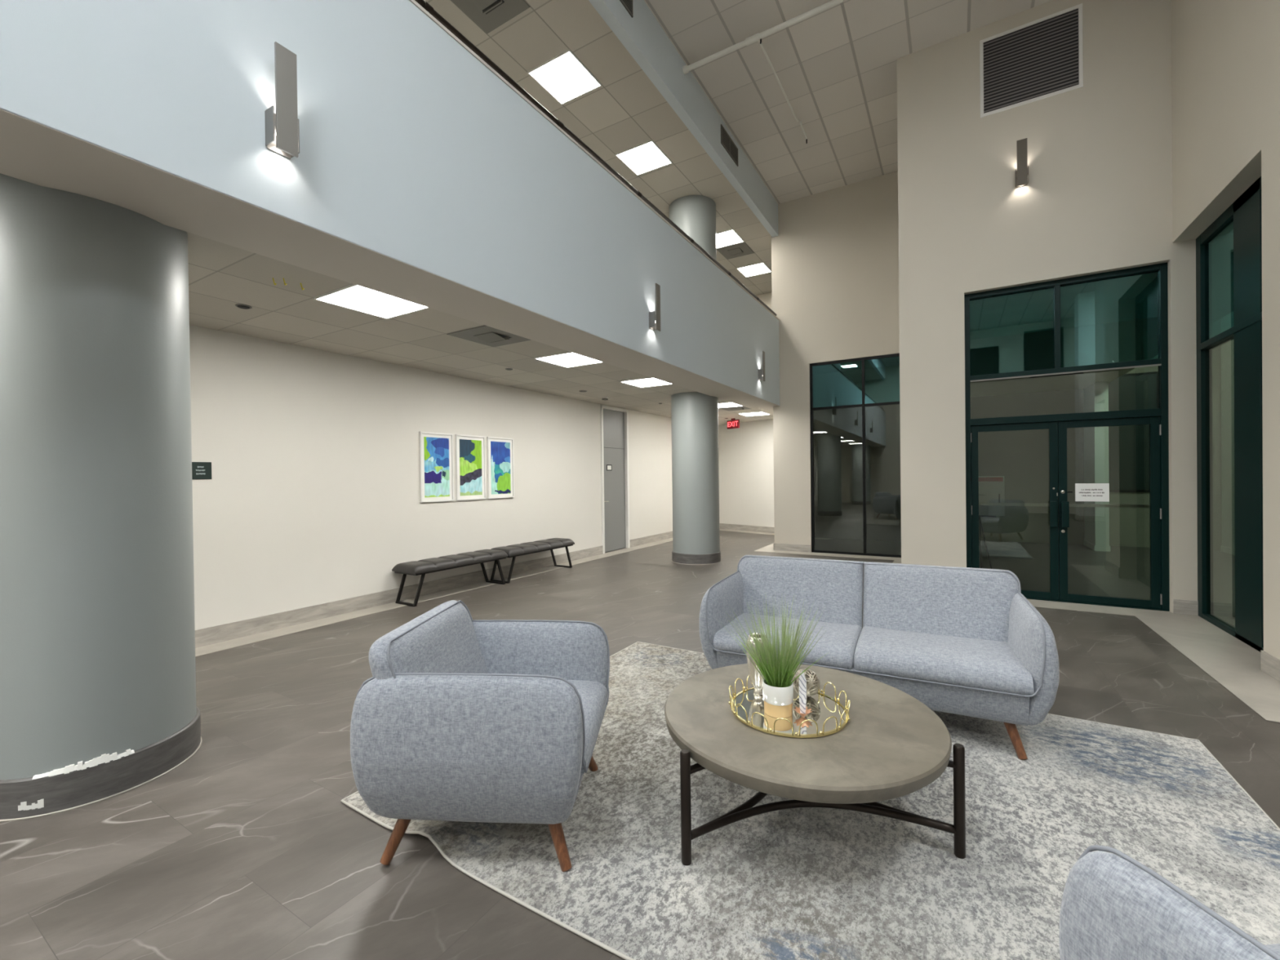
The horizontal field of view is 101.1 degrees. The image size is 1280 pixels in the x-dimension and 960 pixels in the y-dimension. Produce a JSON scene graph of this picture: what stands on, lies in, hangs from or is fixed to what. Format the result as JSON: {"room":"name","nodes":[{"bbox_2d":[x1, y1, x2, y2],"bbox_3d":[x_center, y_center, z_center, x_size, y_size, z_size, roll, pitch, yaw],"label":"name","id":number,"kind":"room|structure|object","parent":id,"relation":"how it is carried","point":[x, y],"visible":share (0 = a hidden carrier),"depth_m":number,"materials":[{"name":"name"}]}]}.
{"room":"lobby","nodes":[
{"label":"lobby","id":0,"kind":"room"},
{"bbox_2d":[0,0,779,405],"bbox_3d":[-2.004,-2.155,2.447,0.120,1.655,18.200,0,0,31],"label":"wall","id":1,"kind":"structure","parent":0,"point":[413,152],"depth_m":3.18,"materials":[{"name":"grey paint"}]},
{"bbox_2d":[264,41,299,159],"bbox_3d":[-1.777,-1.871,2.619,0.090,0.510,0.120,0,0,31],"label":"wall sconce","id":2,"kind":"object","parent":1,"relation":"attached to","point":[282,128],"visible":1,"depth_m":2.59,"materials":[{"name":"silver metal"}]},
{"bbox_2d":[408,0,779,320],"bbox_3d":[-2.016,-2.993,2.443,0.136,0.022,18.200,0,0,31],"label":"trim","id":3,"kind":"structure","parent":1,"relation":"on","point":[415,3],"depth_m":4.44,"materials":[{"name":"paint"}]},
{"bbox_2d":[648,283,660,331],"bbox_3d":[0.166,-1.918,5.872,0.090,0.510,0.120,0,0,31],"label":"wall sconce","id":4,"kind":"object","parent":1,"relation":"attached to","point":[655,316],"visible":1,"depth_m":5.83,"materials":[{"name":"silver metal"}]},
{"bbox_2d":[758,351,764,381],"bbox_3d":[2.104,-1.964,9.117,0.090,0.510,0.120,0,0,31],"label":"wall sconce","id":5,"kind":"object","parent":1,"relation":"attached to","point":[761,371],"visible":1,"depth_m":9.07,"materials":[{"name":"silver metal"}]},
{"bbox_2d":[0,108,779,415],"bbox_3d":[-1.177,-1.419,4.293,0.597,0.143,22.200,0,0,31],"label":"beam underside","id":6,"kind":"structure","parent":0,"point":[32,152],"depth_m":2.87,"materials":[{"name":"paint"}]},
{"bbox_2d":[189,324,672,630],"bbox_3d":[-3.468,-0.054,5.739,0.200,3.075,22.300,0,0,31],"label":"wall","id":7,"kind":"structure","parent":0,"point":[312,496],"depth_m":5.96,"materials":[{"name":"beige paint"}]},
{"bbox_2d":[191,462,211,479],"bbox_3d":[-3.945,-0.084,4.737,0.010,0.156,0.154,0,0,31],"label":"wall sign","id":8,"kind":"object","parent":7,"relation":"attached to","point":[200,470],"visible":0.92,"depth_m":4.74,"materials":[{"name":"grey"}]},
{"bbox_2d":[195,531,672,648],"bbox_3d":[-3.512,1.406,5.437,0.014,0.160,21.700,0,0,31],"label":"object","id":9,"kind":"structure","parent":7,"relation":"attached to","point":[229,631],"depth_m":6.02,"materials":[{"name":"stone"}]},
{"bbox_2d":[195,537,672,657],"bbox_3d":[-3.416,1.484,5.323,0.295,0.003,21.600,0,0,31],"label":"trim","id":10,"kind":"structure","parent":7,"relation":"attached to","point":[211,648],"depth_m":5.89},
{"bbox_2d":[418,431,453,502],"bbox_3d":[-2.651,-0.166,6.887,0.028,0.900,0.510,0,0,31],"label":"framed picture","id":11,"kind":"object","parent":7,"relation":"attached to","point":[436,449],"visible":1,"depth_m":6.88,"materials":[{"name":"white"}]},
{"bbox_2d":[454,434,486,500],"bbox_3d":[-2.363,-0.173,7.370,0.028,0.900,0.515,0,0,31],"label":"framed picture","id":12,"kind":"object","parent":7,"relation":"attached to","point":[470,450],"visible":1,"depth_m":7.36,"materials":[{"name":"white"}]},
{"bbox_2d":[486,436,514,498],"bbox_3d":[-2.073,-0.180,7.854,0.028,0.900,0.515,0,0,31],"label":"framed picture","id":13,"kind":"object","parent":7,"relation":"attached to","point":[500,461],"visible":1,"depth_m":7.84,"materials":[{"name":"white"}]},
{"bbox_2d":[600,404,630,553],"bbox_3d":[-0.535,-0.016,10.552,0.140,2.860,0.970,0,0,31],"label":"door","id":14,"kind":"structure","parent":7,"relation":"in","point":[614,420],"depth_m":10.59,"materials":[{"name":"grey paint"}]},
{"bbox_2d":[606,464,612,471],"bbox_3d":[-0.609,-0.244,10.412,0.008,0.120,0.180,0,0,31],"label":"plate","id":15,"kind":"object","parent":14,"relation":"attached to","point":[609,468],"visible":1,"depth_m":10.41,"materials":[{"name":"grey plastic"}]},
{"bbox_2d":[186,231,773,424],"bbox_3d":[-2.429,-1.440,5.041,2.320,0.080,22.200,0,0,31],"label":"ceiling","id":16,"kind":"structure","parent":0,"point":[222,276],"depth_m":4.99,"materials":[{"name":"tile"}]},
{"bbox_2d":[235,303,252,309],"bbox_3d":[-3.155,-1.375,4.194,0.108,0.017,0.108,0,0,31],"label":"ceiling sensor","id":17,"kind":"object","parent":16,"relation":"attached to","point":[239,305],"visible":1,"depth_m":4.17,"materials":[{"name":"grey"}]},
{"bbox_2d":[237,305,249,309],"bbox_3d":[-3.155,-1.373,4.194,0.081,0.012,0.081,0,0,31],"label":"grille","id":18,"kind":"object","parent":17,"relation":"attached to","point":[245,307],"depth_m":4.18,"materials":[{"name":"grey"}]},
{"bbox_2d":[313,284,428,319],"bbox_3d":[-2.073,-1.394,4.125,0.610,0.016,0.610,0,0,31],"label":"recessed light","id":19,"kind":"object","parent":16,"relation":"in","point":[354,297],"visible":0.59,"depth_m":4.12,"materials":[{"name":"white"}]},
{"bbox_2d":[446,325,531,346],"bbox_3d":[-1.448,-1.392,5.172,0.600,0.039,0.600,0,0,31],"label":"ceiling vent","id":20,"kind":"object","parent":16,"relation":"in","point":[484,335],"visible":0.85,"depth_m":5.13,"materials":[{"name":"grey metal"}]},
{"bbox_2d":[533,351,602,367],"bbox_3d":[-0.815,-1.424,6.232,0.610,0.016,0.610,0,0,31],"label":"recessed light","id":21,"kind":"object","parent":16,"relation":"in","point":[568,359],"visible":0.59,"depth_m":6.23,"materials":[{"name":"white plastic"}]},
{"bbox_2d":[601,396,608,400],"bbox_3d":[-0.610,-1.426,9.232,0.075,0.050,0.090,0,0,31],"label":"ceiling camera","id":22,"kind":"object","parent":16,"relation":"attached to","point":[605,398],"visible":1,"depth_m":9.21,"materials":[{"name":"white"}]},
{"bbox_2d":[619,377,672,387],"bbox_3d":[0.121,-1.446,7.799,0.610,0.016,0.610,0,0,31],"label":"recessed light","id":23,"kind":"object","parent":16,"relation":"in","point":[643,382],"visible":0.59,"depth_m":7.80,"materials":[{"name":"white plastic"}]},
{"bbox_2d":[718,402,742,408],"bbox_3d":[1.685,-1.484,10.417,0.610,0.016,0.610,0,0,31],"label":"recessed light","id":24,"kind":"object","parent":16,"relation":"in","point":[721,405],"visible":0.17,"depth_m":10.45,"materials":[{"name":"white"}]},
{"bbox_2d":[727,417,739,429],"bbox_3d":[2.289,-1.388,12.940,0.042,0.250,0.380,-1,0,-37],"label":"exit sign","id":25,"kind":"object","parent":16,"relation":"hanging from","point":[733,424],"visible":1,"depth_m":12.91,"materials":[{"name":"red"}]},
{"bbox_2d":[719,405,751,410],"bbox_3d":[2.008,-1.475,10.958,0.600,0.039,0.600,0,0,31],"label":"ceiling vent","id":26,"kind":"object","parent":16,"relation":"in","point":[732,408],"visible":0.82,"depth_m":10.92,"materials":[{"name":"grey metal"}]},
{"bbox_2d":[737,411,768,416],"bbox_3d":[2.623,-1.506,11.988,0.610,0.016,0.610,0,0,31],"label":"recessed light","id":27,"kind":"object","parent":16,"relation":"in","point":[758,413],"visible":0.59,"depth_m":12.04,"materials":[{"name":"white plastic"}]},
{"bbox_2d":[423,0,771,295],"bbox_3d":[-2.264,-4.696,4.896,2.800,0.080,22.200,0,0,31],"label":"ceiling","id":28,"kind":"structure","parent":0,"point":[627,111],"depth_m":6.65,"materials":[{"name":"tile"}]},
{"bbox_2d":[450,0,529,34],"bbox_3d":[-1.497,-4.646,5.096,0.600,0.039,0.600,0,0,31],"label":"ceiling vent","id":29,"kind":"object","parent":28,"relation":"in","point":[488,15],"visible":1,"depth_m":5.23,"materials":[{"name":"grey metal"}]},
{"bbox_2d":[527,49,601,104],"bbox_3d":[-0.871,-4.678,6.144,0.610,0.016,0.610,0,0,31],"label":"recessed light","id":30,"kind":"object","parent":28,"relation":"in","point":[564,77],"visible":1,"depth_m":6.12,"materials":[{"name":"white plastic"}]},
{"bbox_2d":[615,140,672,175],"bbox_3d":[0.062,-4.700,7.706,0.610,0.016,0.610,0,0,31],"label":"recessed light","id":31,"kind":"object","parent":28,"relation":"in","point":[646,157],"visible":1,"depth_m":7.69,"materials":[{"name":"white plastic"}]},
{"bbox_2d":[715,229,744,248],"bbox_3d":[1.651,-4.738,10.367,0.610,0.016,0.610,0,0,31],"label":"recessed light","id":32,"kind":"object","parent":28,"relation":"in","point":[727,237],"visible":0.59,"depth_m":10.35,"materials":[{"name":"white plastic"}]},
{"bbox_2d":[716,242,754,259],"bbox_3d":[1.984,-4.730,10.926,0.600,0.039,0.600,0,0,31],"label":"ceiling vent","id":33,"kind":"object","parent":28,"relation":"in","point":[742,249],"visible":0.98,"depth_m":10.89,"materials":[{"name":"grey metal"}]},
{"bbox_2d":[736,262,771,277],"bbox_3d":[2.589,-4.761,11.938,0.610,0.016,0.610,0,0,31],"label":"recessed light","id":34,"kind":"object","parent":28,"relation":"in","point":[760,268],"visible":0.96,"depth_m":11.93,"materials":[{"name":"white plastic"}]},
{"bbox_2d":[0,530,1279,959],"bbox_3d":[2.330,1.497,2.124,14.200,0.120,22.400,0,0,31],"label":"floor","id":35,"kind":"structure","parent":0,"point":[249,848],"depth_m":2.46,"materials":[{"name":"tile"}]},
{"bbox_2d":[0,173,202,822],"bbox_3d":[-2.843,0.059,2.724,0.873,2.874,0.858,0,0,31],"label":"round column","id":36,"kind":"structure","parent":35,"relation":"on","point":[98,665],"depth_m":2.45,"materials":[{"name":"grey paint"}]},
{"bbox_2d":[391,549,508,606],"bbox_3d":[-2.397,1.223,6.813,0.440,0.479,1.470,0,0,31],"label":"leather bench","id":37,"kind":"object","parent":35,"relation":"on","point":[423,566],"visible":1,"depth_m":6.50,"materials":[{"name":"black metal"}]},
{"bbox_2d":[391,549,508,573],"bbox_3d":[-2.399,1.031,6.812,0.440,0.095,1.470,0,0,31],"label":"seat cushion","id":38,"kind":"object","parent":37,"relation":"on","point":[427,566],"depth_m":6.56,"materials":[{"name":"grey leather"}]},
{"bbox_2d":[490,537,574,583],"bbox_3d":[-1.631,1.204,8.096,0.440,0.479,1.470,0,0,31],"label":"leather bench","id":39,"kind":"object","parent":35,"relation":"on","point":[513,551],"visible":0.95,"depth_m":7.88,"materials":[{"name":"black leather"}]},
{"bbox_2d":[491,537,574,556],"bbox_3d":[-1.633,1.012,8.095,0.440,0.095,1.470,0,0,31],"label":"seat cushion","id":40,"kind":"object","parent":39,"relation":"on","point":[519,549],"depth_m":7.92,"materials":[{"name":"grey leather"}]},
{"bbox_2d":[671,391,721,564],"bbox_3d":[0.964,-0.032,9.162,0.858,2.874,0.858,0,0,31],"label":"round column","id":41,"kind":"structure","parent":35,"relation":"on","point":[694,415],"depth_m":8.80,"materials":[{"name":"grey paint"}]},
{"bbox_2d":[340,641,1279,959],"bbox_3d":[0.826,1.429,2.630,3.561,0.040,2.663,0,0,31],"label":"area rug","id":42,"kind":"object","parent":35,"relation":"on","point":[800,883],"visible":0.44,"depth_m":2.06,"materials":[{"name":"grey carpet"}]},
{"bbox_2d":[350,600,609,871],"bbox_3d":[-0.615,1.038,2.332,0.881,0.861,0.870,-1,0,4],"label":"armchair","id":43,"kind":"object","parent":42,"relation":"on","point":[458,717],"visible":1,"depth_m":1.93,"materials":[{"name":"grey fabric"}]},
{"bbox_2d":[561,680,608,775],"bbox_3d":[-0.492,1.050,2.324,0.634,0.124,0.646,-1,0,4],"label":"seat cushion","id":44,"kind":"object","parent":43,"relation":"on","point":[593,694],"depth_m":2.36,"materials":[{"name":"grey fabric"}]},
{"bbox_2d":[664,663,965,866],"bbox_3d":[0.711,1.224,2.301,1.208,0.440,1.166,0,0,31],"label":"coffee table","id":45,"kind":"object","parent":42,"relation":"on","point":[891,745],"visible":0.82,"depth_m":2.01,"materials":[{"name":"concrete"}]},
{"bbox_2d":[728,673,850,737],"bbox_3d":[0.643,0.965,2.292,0.510,0.079,0.509,0,0,31],"label":"tray","id":46,"kind":"object","parent":45,"relation":"on","point":[828,716],"visible":0.8,"depth_m":2.20,"materials":[{"name":"gold"}]},
{"bbox_2d":[746,632,768,695],"bbox_3d":[0.549,0.857,2.447,0.109,0.270,0.109,0,0,31],"label":"glass vase","id":47,"kind":"object","parent":46,"relation":"on","point":[756,679],"visible":0.55,"depth_m":2.42,"materials":[{"name":"clear glass"}]},
{"bbox_2d":[719,591,827,718],"bbox_3d":[0.555,0.740,2.253,0.474,0.505,0.431,0,1,38],"label":"potted grass","id":48,"kind":"object","parent":46,"relation":"on","point":[777,682],"depth_m":2.21,"materials":[{"name":"green plant"}]},
{"bbox_2d":[762,678,793,718],"bbox_3d":[0.590,0.927,2.252,0.128,0.130,0.128,0,0,31],"label":"pot","id":49,"kind":"object","parent":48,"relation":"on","point":[778,698],"depth_m":2.20,"materials":[{"name":"white ceramic"}]},
{"bbox_2d":[733,688,845,733],"bbox_3d":[0.643,0.995,2.292,0.472,0.006,0.472,0,0,31],"label":"mirror","id":50,"kind":"object","parent":46,"relation":"on","point":[823,706],"depth_m":2.22,"materials":[{"name":"white mirror"}]},
{"bbox_2d":[793,670,812,716],"bbox_3d":[0.683,0.894,2.208,0.074,0.194,0.075,0,0,31],"label":"candle","id":51,"kind":"object","parent":46,"relation":"on","point":[802,710],"visible":1,"depth_m":2.21,"materials":[{"name":"white wax"}]},
{"bbox_2d":[792,668,820,697],"bbox_3d":[0.760,0.928,2.411,0.122,0.122,0.121,-1,0,-18],"label":"ball","id":52,"kind":"object","parent":46,"relation":"on","point":[812,677],"visible":0.77,"depth_m":2.38,"materials":[{"name":"silver metal"}]},
{"bbox_2d":[698,555,1059,759],"bbox_3d":[1.408,1.006,3.375,1.890,0.861,0.881,-1,0,27],"label":"sofa","id":53,"kind":"object","parent":42,"relation":"on","point":[961,641],"visible":0.96,"depth_m":3.27,"materials":[{"name":"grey fabric"}]},
{"bbox_2d":[713,613,862,669],"bbox_3d":[0.981,1.024,3.457,0.832,0.124,0.634,-1,0,27],"label":"seat cushion","id":54,"kind":"object","parent":53,"relation":"on","point":[842,637],"depth_m":3.33,"materials":[{"name":"grey fabric"}]},
{"bbox_2d":[853,626,1033,697],"bbox_3d":[1.722,1.018,3.074,0.832,0.124,0.634,-1,0,27],"label":"seat cushion","id":55,"kind":"object","parent":53,"relation":"on","point":[966,660],"depth_m":2.90,"materials":[{"name":"grey fabric"}]},
{"bbox_2d":[755,543,901,560],"bbox_3d":[4.039,1.356,10.595,2.770,0.003,2.500,0,0,31],"label":"trim","id":56,"kind":"structure","parent":35,"relation":"on","point":[770,548],"depth_m":9.73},
{"bbox_2d":[970,475,1004,568],"bbox_3d":[5.061,0.655,7.784,0.540,1.423,0.587,0,0,35],"label":"notice board","id":57,"kind":"object","parent":35,"relation":"on","point":[991,488],"visible":0.58,"depth_m":7.53,"materials":[{"name":"white paper"}]},
{"bbox_2d":[978,541,1032,559],"bbox_3d":[6.728,1.320,10.154,1.120,0.011,2.300,0,0,31],"label":"door mat","id":58,"kind":"object","parent":35,"relation":"on","point":[997,549],"visible":0.57,"depth_m":9.82,"materials":[{"name":"grey"}]},
{"bbox_2d":[1083,381,1110,551],"bbox_3d":[8.717,-0.253,10.073,0.224,3.110,0.964,0,0,31],"label":"square pillar","id":59,"kind":"structure","parent":35,"relation":"on","point":[1095,396],"depth_m":9.71,"materials":[{"name":"paint"}]},
{"bbox_2d":[1059,844,1279,959],"bbox_3d":[1.332,1.025,0.716,0.870,0.861,0.881,-1,0,-6],"label":"armchair","id":60,"kind":"object","parent":35,"relation":"on","point":[1113,907],"visible":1,"depth_m":0.95,"materials":[{"name":"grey fabric"}]},
{"bbox_2d":[1265,943,1279,955],"bbox_3d":[1.319,1.038,0.839,0.646,0.124,0.634,-1,0,-6],"label":"seat cushion","id":61,"kind":"object","parent":60,"relation":"on","point":[1275,948],"depth_m":1.12,"materials":[{"name":"grey fabric"}]},
{"bbox_2d":[1220,339,1235,555],"bbox_3d":[10.636,-1.164,9.008,0.824,4.900,0.624,0,0,31],"label":"square pillar","id":62,"kind":"structure","parent":35,"relation":"on","point":[1228,546],"depth_m":9.23,"materials":[{"name":"paint"}]},
{"bbox_2d":[414,0,899,545],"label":"wall","id":63,"kind":"structure","parent":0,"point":[835,251],"depth_m":9.77,"materials":[{"name":"beige paint"}]},
{"bbox_2d":[773,542,811,552],"bbox_3d":[3.517,1.290,11.131,0.715,0.140,2.314,0,0,31],"label":"baseboard","id":64,"kind":"structure","parent":63,"relation":"attached to","point":[784,547],"depth_m":10.13,"materials":[{"name":"stone"}]},
{"bbox_2d":[809,353,901,557],"bbox_3d":[4.029,-0.421,9.539,1.820,3.570,0.062,0,0,31],"label":"window","id":65,"kind":"structure","parent":63,"relation":"attached to","point":[868,381],"depth_m":9.58,"materials":[{"name":"black"}]},
{"bbox_2d":[588,0,777,237],"bbox_3d":[-2.038,-4.927,2.428,0.120,0.610,18.200,0,0,31],"label":"wall","id":66,"kind":"structure","parent":0,"point":[642,36],"depth_m":6.65,"materials":[{"name":"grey paint"}]},
{"bbox_2d":[619,0,633,17],"bbox_3d":[-0.287,-5.028,5.231,0.014,0.270,0.810,0,0,31],"label":"air vent","id":67,"kind":"object","parent":66,"relation":"in","point":[628,4],"visible":1,"depth_m":5.52,"materials":[{"name":"grey"}]},
{"bbox_2d":[720,124,738,166],"bbox_3d":[1.363,-5.067,7.995,0.014,0.270,0.690,0,0,31],"label":"air vent","id":68,"kind":"object","parent":66,"relation":"in","point":[727,143],"visible":1,"depth_m":7.97,"materials":[{"name":"grey"}]},
{"bbox_2d":[718,419,774,527],"bbox_3d":[3.244,-0.178,13.485,0.150,3.050,3.671,-1,1,-42],"label":"wall","id":69,"kind":"structure","parent":0,"point":[745,452],"depth_m":13.85,"materials":[{"name":"beige paint"}]},
{"bbox_2d":[719,523,774,533],"bbox_3d":[3.201,1.268,13.439,0.015,0.160,3.669,-1,1,-42],"label":"baseboard","id":70,"kind":"structure","parent":69,"relation":"attached to","point":[722,526],"depth_m":13.85,"materials":[{"name":"stone"}]},
{"bbox_2d":[755,292,772,310],"bbox_3d":[-2.342,-3.390,4.961,2.980,2.930,22.200,0,0,31],"label":"wall","id":71,"kind":"structure","parent":0,"point":[766,298],"depth_m":13.48,"materials":[{"name":"beige paint"}]},
{"bbox_2d":[644,0,1052,204],"bbox_3d":[1.915,-5.305,0.062,9.100,0.080,18.200,0,0,31],"label":"ceiling","id":72,"kind":"structure","parent":0,"point":[836,67],"depth_m":6.81,"materials":[{"name":"tile"}]},
{"bbox_2d":[682,0,843,121],"bbox_3d":[1.849,-5.213,6.955,1.916,0.187,1.930,0,0,31],"label":"pipe","id":73,"kind":"object","parent":72,"relation":"attached to","point":[757,37],"visible":1,"depth_m":6.19,"materials":[{"name":"beige metal"}]},
{"bbox_2d":[800,120,807,143],"bbox_3d":[2.479,-5.258,7.968,0.021,0.144,0.371,0,0,31],"label":"sprinkler","id":74,"kind":"object","parent":72,"relation":"attached to","point":[802,126],"visible":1,"depth_m":7.98,"materials":[{"name":"white paint"}]},
{"bbox_2d":[813,404,901,542],"bbox_3d":[4.990,-0.613,11.775,2.300,3.900,0.150,0,0,31],"label":"window","id":75,"kind":"structure","parent":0,"point":[837,433],"depth_m":11.78,"materials":[{"name":"clear glass"}]},
{"bbox_2d":[719,528,830,539],"bbox_3d":[3.096,1.348,13.345,0.300,0.003,3.669,-1,1,-42],"label":"trim","id":76,"kind":"structure","parent":75,"relation":"attached to","point":[719,529],"depth_m":13.49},
{"bbox_2d":[897,0,1197,613],"bbox_3d":[4.642,-1.979,6.035,2.990,6.720,0.270,0,0,31],"label":"wall","id":77,"kind":"structure","parent":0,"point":[1097,196],"depth_m":6.02,"materials":[{"name":"beige paint"}]},
{"bbox_2d":[1014,137,1028,187],"bbox_3d":[4.337,-3.590,5.984,0.120,0.510,0.090,0,0,31],"label":"wall sconce","id":78,"kind":"object","parent":77,"relation":"attached to","point":[1021,175],"visible":1,"depth_m":5.95,"materials":[{"name":"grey metal"}]},
{"bbox_2d":[979,3,1083,117],"bbox_3d":[4.410,-4.726,5.967,0.940,0.900,0.016,0,0,31],"label":"louvres","id":79,"kind":"object","parent":77,"relation":"attached to","point":[1042,58],"visible":1,"depth_m":5.95,"materials":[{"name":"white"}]},
{"bbox_2d":[964,262,1169,611],"bbox_3d":[4.752,-0.438,5.982,1.800,3.635,0.106,0,0,31],"label":"door frame","id":80,"kind":"structure","parent":77,"relation":"attached to","point":[1117,319],"depth_m":5.89,"materials":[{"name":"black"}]},
{"bbox_2d":[970,421,1058,599],"bbox_3d":[4.397,0.355,6.214,0.844,2.028,0.146,0,0,34],"label":"door","id":81,"kind":"structure","parent":80,"relation":"attached to","point":[1053,594],"depth_m":6.08,"materials":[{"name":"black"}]},
{"bbox_2d":[1057,416,1162,608],"bbox_3d":[5.122,0.349,5.761,0.856,2.028,0.145,0,0,31],"label":"door","id":82,"kind":"structure","parent":80,"relation":"attached to","point":[1155,602],"depth_m":5.71,"materials":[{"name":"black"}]},
{"bbox_2d":[1075,483,1109,502],"bbox_3d":[5.007,0.138,5.835,0.290,0.200,0.002,0,0,31],"label":"paper notice","id":83,"kind":"object","parent":82,"relation":"attached to","point":[1083,491],"visible":1,"depth_m":5.83,"materials":[{"name":"white"}]},
{"bbox_2d":[1173,599,1198,615],"bbox_3d":[4.477,1.308,6.015,2.700,0.150,0.014,0,0,31],"label":"baseboard","id":84,"kind":"structure","parent":77,"relation":"attached to","point":[1180,606],"depth_m":5.36,"materials":[{"name":"stone"}]},
{"bbox_2d":[970,368,1133,396],"bbox_3d":[7.977,-3.721,6.045,8.450,3.880,8.550,0,0,31],"label":"ceiling","id":85,"kind":"structure","parent":0,"point":[1077,381],"depth_m":9.81,"materials":[{"name":"paint"}]},
{"bbox_2d":[1030,372,1084,377],"bbox_3d":[7.086,-1.786,8.963,0.740,0.008,0.150,0,0,31],"label":"ceiling vent","id":86,"kind":"object","parent":85,"relation":"in","point":[1079,372],"visible":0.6,"depth_m":8.96,"materials":[{"name":"grey"}]},
{"bbox_2d":[970,345,1222,551],"bbox_3d":[10.175,-2.214,9.850,8.600,7.000,0.200,0,0,31],"label":"wall","id":87,"kind":"structure","parent":0,"point":[1020,456],"depth_m":10.88,"materials":[{"name":"paint"}]},
{"bbox_2d":[1108,371,1158,492],"bbox_3d":[9.488,-0.908,10.145,0.760,2.280,0.030,0,0,31],"label":"wall panel","id":88,"kind":"object","parent":87,"relation":"attached to","point":[1128,445],"visible":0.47,"depth_m":10.15,"materials":[{"name":"grey"}]},
{"bbox_2d":[1171,0,1279,659],"bbox_3d":[4.958,-1.970,4.175,0.400,6.720,2.600,0,0,31],"label":"wall","id":89,"kind":"structure","parent":0,"point":[1225,54],"depth_m":4.09,"materials":[{"name":"beige paint"}]},
{"bbox_2d":[892,560,1170,616],"bbox_3d":[4.835,1.370,7.062,2.820,0.003,2.750,0,0,31],"label":"trim","id":90,"kind":"structure","parent":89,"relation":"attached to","point":[1039,603],"depth_m":5.71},
{"bbox_2d":[1125,608,1279,722],"bbox_3d":[4.675,1.389,4.229,0.550,0.002,2.980,0,0,31],"label":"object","id":91,"kind":"structure","parent":89,"relation":"attached to","point":[1233,663],"depth_m":4.16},
{"bbox_2d":[1195,176,1263,652],"bbox_3d":[5.185,-0.515,4.514,0.100,3.800,1.820,0,0,31],"label":"window","id":92,"kind":"structure","parent":89,"relation":"in","point":[1228,252],"depth_m":4.53,"materials":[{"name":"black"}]},
{"bbox_2d":[1260,650,1279,682],"bbox_3d":[4.352,1.327,3.518,0.014,0.150,0.790,0,0,31],"label":"baseboard","id":93,"kind":"structure","parent":89,"relation":"attached to","point":[1269,664],"depth_m":3.74,"materials":[{"name":"stone"}]},
{"bbox_3d":[-2.306,-1.876,4.961,2.980,0.100,22.200,0,0,31],"label":"floor","id":94,"kind":"structure","parent":0,"visible":0},
{"bbox_2d":[668,195,716,260],"bbox_3d":[0.923,-3.360,9.139,0.810,2.727,0.810,0,0,31],"label":"round column","id":95,"kind":"structure","parent":94,"relation":"on","point":[695,215],"depth_m":8.77,"materials":[{"name":"grey paint"}]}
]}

